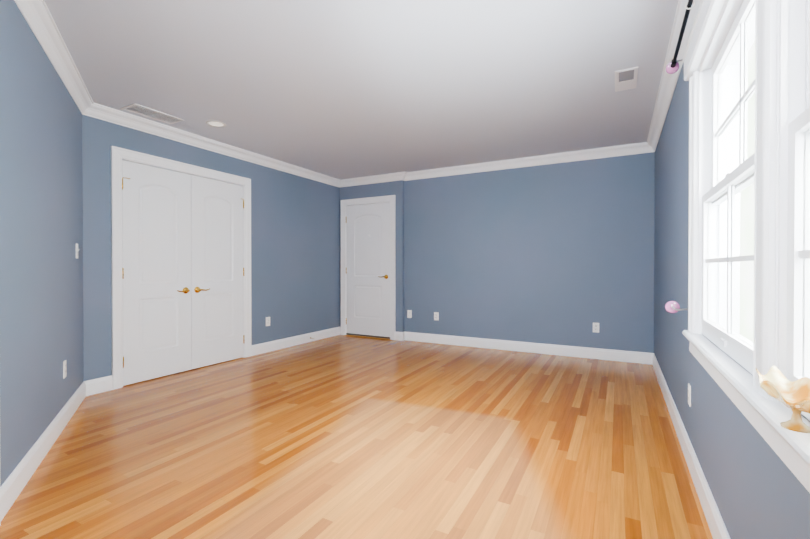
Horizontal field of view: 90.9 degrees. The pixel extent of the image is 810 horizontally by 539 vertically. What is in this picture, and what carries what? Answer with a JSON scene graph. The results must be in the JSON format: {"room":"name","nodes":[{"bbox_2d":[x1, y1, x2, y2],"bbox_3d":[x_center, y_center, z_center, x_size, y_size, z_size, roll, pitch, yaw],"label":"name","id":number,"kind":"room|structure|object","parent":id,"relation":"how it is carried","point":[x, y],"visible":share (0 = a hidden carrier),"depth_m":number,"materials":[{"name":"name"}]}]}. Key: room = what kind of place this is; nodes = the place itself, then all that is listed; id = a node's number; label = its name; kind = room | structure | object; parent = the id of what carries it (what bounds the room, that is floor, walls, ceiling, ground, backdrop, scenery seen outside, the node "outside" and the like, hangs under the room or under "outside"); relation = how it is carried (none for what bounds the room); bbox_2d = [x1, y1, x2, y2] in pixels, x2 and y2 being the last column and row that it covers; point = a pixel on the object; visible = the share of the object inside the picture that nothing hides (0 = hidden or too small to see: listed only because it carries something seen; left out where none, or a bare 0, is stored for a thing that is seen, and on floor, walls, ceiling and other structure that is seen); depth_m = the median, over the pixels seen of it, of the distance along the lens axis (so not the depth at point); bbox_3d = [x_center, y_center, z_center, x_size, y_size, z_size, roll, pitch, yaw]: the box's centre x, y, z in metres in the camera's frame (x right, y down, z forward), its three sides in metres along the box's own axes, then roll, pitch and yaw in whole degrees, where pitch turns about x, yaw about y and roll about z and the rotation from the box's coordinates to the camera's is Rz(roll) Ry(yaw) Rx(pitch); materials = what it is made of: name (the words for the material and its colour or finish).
{"room":"empty bedroom","nodes":[
{"label":"empty bedroom","id":0,"kind":"room"},
{"bbox_2d":[0,0,83,485],"bbox_3d":[-1.411,-0.150,0.998,4.638,2.440,2.938,0,0,28],"label":"wall","id":1,"kind":"structure","parent":0,"point":[41,264],"depth_m":2.17,"materials":[{"name":"blue paint"}]},
{"bbox_2d":[1,379,112,520],"bbox_3d":[-2.183,0.998,2.486,1.647,0.126,1.020,0,0,28],"label":"baseboard","id":2,"kind":"structure","parent":1,"relation":"attached to","point":[16,481],"depth_m":2.22,"materials":[{"name":"white wood"}]},
{"bbox_2d":[63,360,66,378],"bbox_3d":[-2.333,0.684,2.737,0.008,0.115,0.070,0,0,-30],"label":"outlet","id":3,"kind":"object","parent":1,"relation":"attached to","point":[64,370],"visible":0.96,"depth_m":2.72,"materials":[{"name":"white plastic"}]},
{"bbox_2d":[14,0,121,115],"bbox_3d":[-1.402,-1.321,1.163,4.080,0.100,2.700,0,0,28],"label":"crown molding","id":4,"kind":"structure","parent":1,"relation":"attached to","point":[37,15],"depth_m":2.46,"materials":[{"name":"white wood"}]},
{"bbox_2d":[76,243,79,258],"bbox_3d":[-2.545,-0.143,3.096,0.062,0.115,0.041,0,0,28],"label":"light switch","id":5,"kind":"object","parent":1,"relation":"attached to","point":[77,250],"visible":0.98,"depth_m":3.09,"materials":[{"name":"white plastic"}]},
{"bbox_2d":[82,114,339,380],"bbox_3d":[-2.212,-0.150,4.965,0.750,2.490,3.954,0,0,28],"label":"wall","id":6,"kind":"structure","parent":0,"point":[295,255],"depth_m":4.98,"materials":[{"name":"blue paint"}]},
{"bbox_2d":[122,161,191,385],"bbox_3d":[-2.371,0.033,3.857,0.090,2.022,0.658,0,0,28],"label":"closet door","id":7,"kind":"structure","parent":6,"relation":"in","point":[156,239],"depth_m":3.83,"materials":[{"name":"white painted wood"},{"name":"polished brass"}]},
{"bbox_2d":[116,147,251,387],"bbox_3d":[-2.273,-0.017,4.180,0.163,2.134,1.493,0,0,28],"label":"door frame","id":8,"kind":"structure","parent":6,"relation":"attached to","point":[119,155],"depth_m":4.09,"materials":[{"name":"white wood"}]},
{"bbox_2d":[81,111,345,187],"bbox_3d":[-1.822,-1.344,4.806,0.082,0.100,3.454,0,0,28],"label":"crown molding","id":9,"kind":"structure","parent":6,"relation":"attached to","point":[122,118],"depth_m":4.28,"materials":[{"name":"white wood"}]},
{"bbox_2d":[191,175,243,368],"bbox_3d":[-2.059,0.029,4.440,0.090,2.022,0.658,0,0,28],"label":"closet door","id":10,"kind":"structure","parent":6,"relation":"in","point":[217,310],"depth_m":4.41,"materials":[{"name":"white painted wood"},{"name":"polished brass"}]},
{"bbox_2d":[266,317,269,325],"bbox_3d":[-1.736,0.659,5.057,0.008,0.115,0.070,0,0,28],"label":"outlet","id":11,"kind":"object","parent":6,"relation":"attached to","point":[267,321],"visible":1,"depth_m":5.05,"materials":[{"name":"white plastic"}]},
{"bbox_2d":[251,327,340,355],"bbox_3d":[-1.442,0.978,5.582,0.030,0.126,1.753,0,0,28],"label":"baseboard","id":12,"kind":"structure","parent":6,"relation":"attached to","point":[274,345],"depth_m":5.43,"materials":[{"name":"white wood"}]},
{"bbox_2d":[0,335,712,538],"bbox_3d":[-0.676,1.100,2.633,4.967,0.080,6.949,0,0,28],"label":"floor","id":13,"kind":"structure","parent":0,"point":[343,437],"depth_m":2.30,"materials":[{"name":"brown wood"}]},
{"bbox_2d":[44,0,677,179],"bbox_3d":[-0.676,-1.420,2.617,4.967,0.080,6.949,0,0,28],"label":"ceiling","id":14,"kind":"structure","parent":0,"point":[343,89],"depth_m":2.80,"materials":[{"name":"white paint"}]},
{"bbox_2d":[120,103,183,123],"bbox_3d":[-2.244,-1.382,3.560,0.219,0.008,0.430,0,0,28],"label":"ceiling vent","id":15,"kind":"object","parent":14,"relation":"in","point":[135,108],"visible":1,"depth_m":3.54,"materials":[{"name":"white metal"}]},
{"bbox_2d":[206,120,225,126],"bbox_3d":[-1.798,-1.395,3.797,0.176,0.026,0.176,0,0,28],"label":"recessed light","id":16,"kind":"object","parent":14,"relation":"in","point":[213,123],"visible":1,"depth_m":3.79,"materials":[{"name":"grey"}]},
{"bbox_2d":[615,67,637,91],"bbox_3d":[1.607,-1.378,2.903,0.143,0.008,0.357,0,0,28],"label":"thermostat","id":17,"kind":"object","parent":14,"relation":"in","point":[625,79],"visible":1,"depth_m":2.89,"materials":[{"name":"white plastic"}]},
{"bbox_2d":[340,152,654,352],"bbox_3d":[1.088,-0.155,5.781,4.577,2.490,1.000,0,0,28],"label":"wall","id":18,"kind":"structure","parent":0,"point":[559,254],"depth_m":5.01,"materials":[{"name":"blue paint"}]},
{"bbox_2d":[346,203,389,338],"bbox_3d":[-0.581,0.018,6.100,0.805,2.020,0.090,0,0,28],"label":"door","id":19,"kind":"structure","parent":18,"relation":"in","point":[367,270],"depth_m":6.10,"materials":[{"name":"white wood"}]},
{"bbox_2d":[346,335,389,339],"bbox_3d":[-0.558,1.034,6.143,0.804,0.007,0.130,0,0,28],"label":"trim","id":20,"kind":"structure","parent":18,"relation":"attached to","point":[368,337],"depth_m":6.06,"materials":[{"name":"orange wood"}]},
{"bbox_2d":[341,195,395,339],"bbox_3d":[-0.546,-0.030,6.157,0.986,2.134,0.163,0,0,28],"label":"door frame","id":21,"kind":"structure","parent":18,"relation":"attached to","point":[391,199],"depth_m":5.97,"materials":[{"name":"white wood"}]},
{"bbox_2d":[407,310,411,317],"bbox_3d":[0.066,0.650,5.830,0.070,0.115,0.008,0,0,28],"label":"outlet","id":22,"kind":"object","parent":18,"relation":"attached to","point":[409,313],"visible":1,"depth_m":5.83,"materials":[{"name":"white plastic"}]},
{"bbox_2d":[434,312,438,319],"bbox_3d":[0.442,0.661,5.629,0.070,0.115,0.008,0,0,28],"label":"outlet","id":23,"kind":"object","parent":18,"relation":"attached to","point":[436,315],"visible":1,"depth_m":5.62,"materials":[{"name":"white plastic"}]},
{"bbox_2d":[401,331,648,363],"bbox_3d":[1.347,0.981,5.134,3.090,0.126,0.029,0,0,28],"label":"baseboard","id":24,"kind":"structure","parent":18,"relation":"attached to","point":[551,349],"depth_m":4.99,"materials":[{"name":"white wood"}]},
{"bbox_2d":[593,322,598,332],"bbox_3d":[2.236,0.680,4.669,0.070,0.115,0.008,0,0,28],"label":"outlet","id":25,"kind":"object","parent":18,"relation":"attached to","point":[596,327],"visible":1,"depth_m":4.67,"materials":[{"name":"white plastic"}]},
{"bbox_2d":[654,63,809,538],"bbox_3d":[1.301,-0.153,1.510,0.170,2.440,6.449,0,0,28],"label":"wall","id":26,"kind":"structure","parent":0,"point":[758,489],"depth_m":1.89,"materials":[{"name":"blue paint"}]},
{"bbox_2d":[646,0,700,152],"bbox_3d":[1.261,-1.324,1.694,0.082,0.100,6.149,0,0,28],"label":"crown molding","id":27,"kind":"structure","parent":26,"relation":"attached to","point":[668,82],"depth_m":2.75,"materials":[{"name":"white wood"}]},
{"bbox_2d":[665,301,687,312],"bbox_3d":[1.500,0.209,2.191,0.120,0.070,0.051,0,0,28],"label":"tieback","id":28,"kind":"object","parent":26,"relation":"attached to","point":[672,306],"visible":0.79,"depth_m":2.20,"materials":[{"name":"pink glass"}]},
{"bbox_2d":[666,0,694,73],"bbox_3d":[0.911,-1.145,1.076,0.113,0.066,2.755,0,0,28],"label":"curtain rod","id":29,"kind":"object","parent":26,"relation":"attached to","point":[672,67],"visible":0.85,"depth_m":2.02,"materials":[{"name":"black metal"}]},
{"bbox_2d":[688,383,690,406],"bbox_3d":[1.563,0.690,2.195,0.008,0.115,0.070,0,0,28],"label":"outlet","id":30,"kind":"object","parent":26,"relation":"attached to","point":[689,394],"visible":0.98,"depth_m":2.17,"materials":[{"name":"white plastic"}]},
{"bbox_2d":[649,353,729,538],"bbox_3d":[1.290,1.003,1.694,0.015,0.126,6.149,0,0,28],"label":"baseboard","id":31,"kind":"structure","parent":26,"relation":"attached to","point":[717,527],"depth_m":1.97,"materials":[{"name":"white wood"}]},
{"bbox_2d":[682,0,809,492],"bbox_3d":[1.013,-0.336,1.027,0.222,1.542,2.394,0,0,28],"label":"window","id":32,"kind":"structure","parent":26,"relation":"in","point":[725,171],"depth_m":1.11,"materials":[{"name":"white wood"}]},
{"bbox_2d":[756,366,809,432],"bbox_3d":[0.806,0.281,0.837,0.089,0.100,0.276,0,0,28],"label":"glass dish","id":33,"kind":"object","parent":32,"relation":"on","point":[778,385],"visible":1,"depth_m":0.84,"materials":[{"name":"glass"}]},
{"label":"outside","id":34,"kind":"structure","parent":0,"visible":0},
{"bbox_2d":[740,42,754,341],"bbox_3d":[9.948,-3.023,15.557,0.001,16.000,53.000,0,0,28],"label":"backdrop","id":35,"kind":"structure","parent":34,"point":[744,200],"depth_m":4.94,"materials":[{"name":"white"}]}
]}

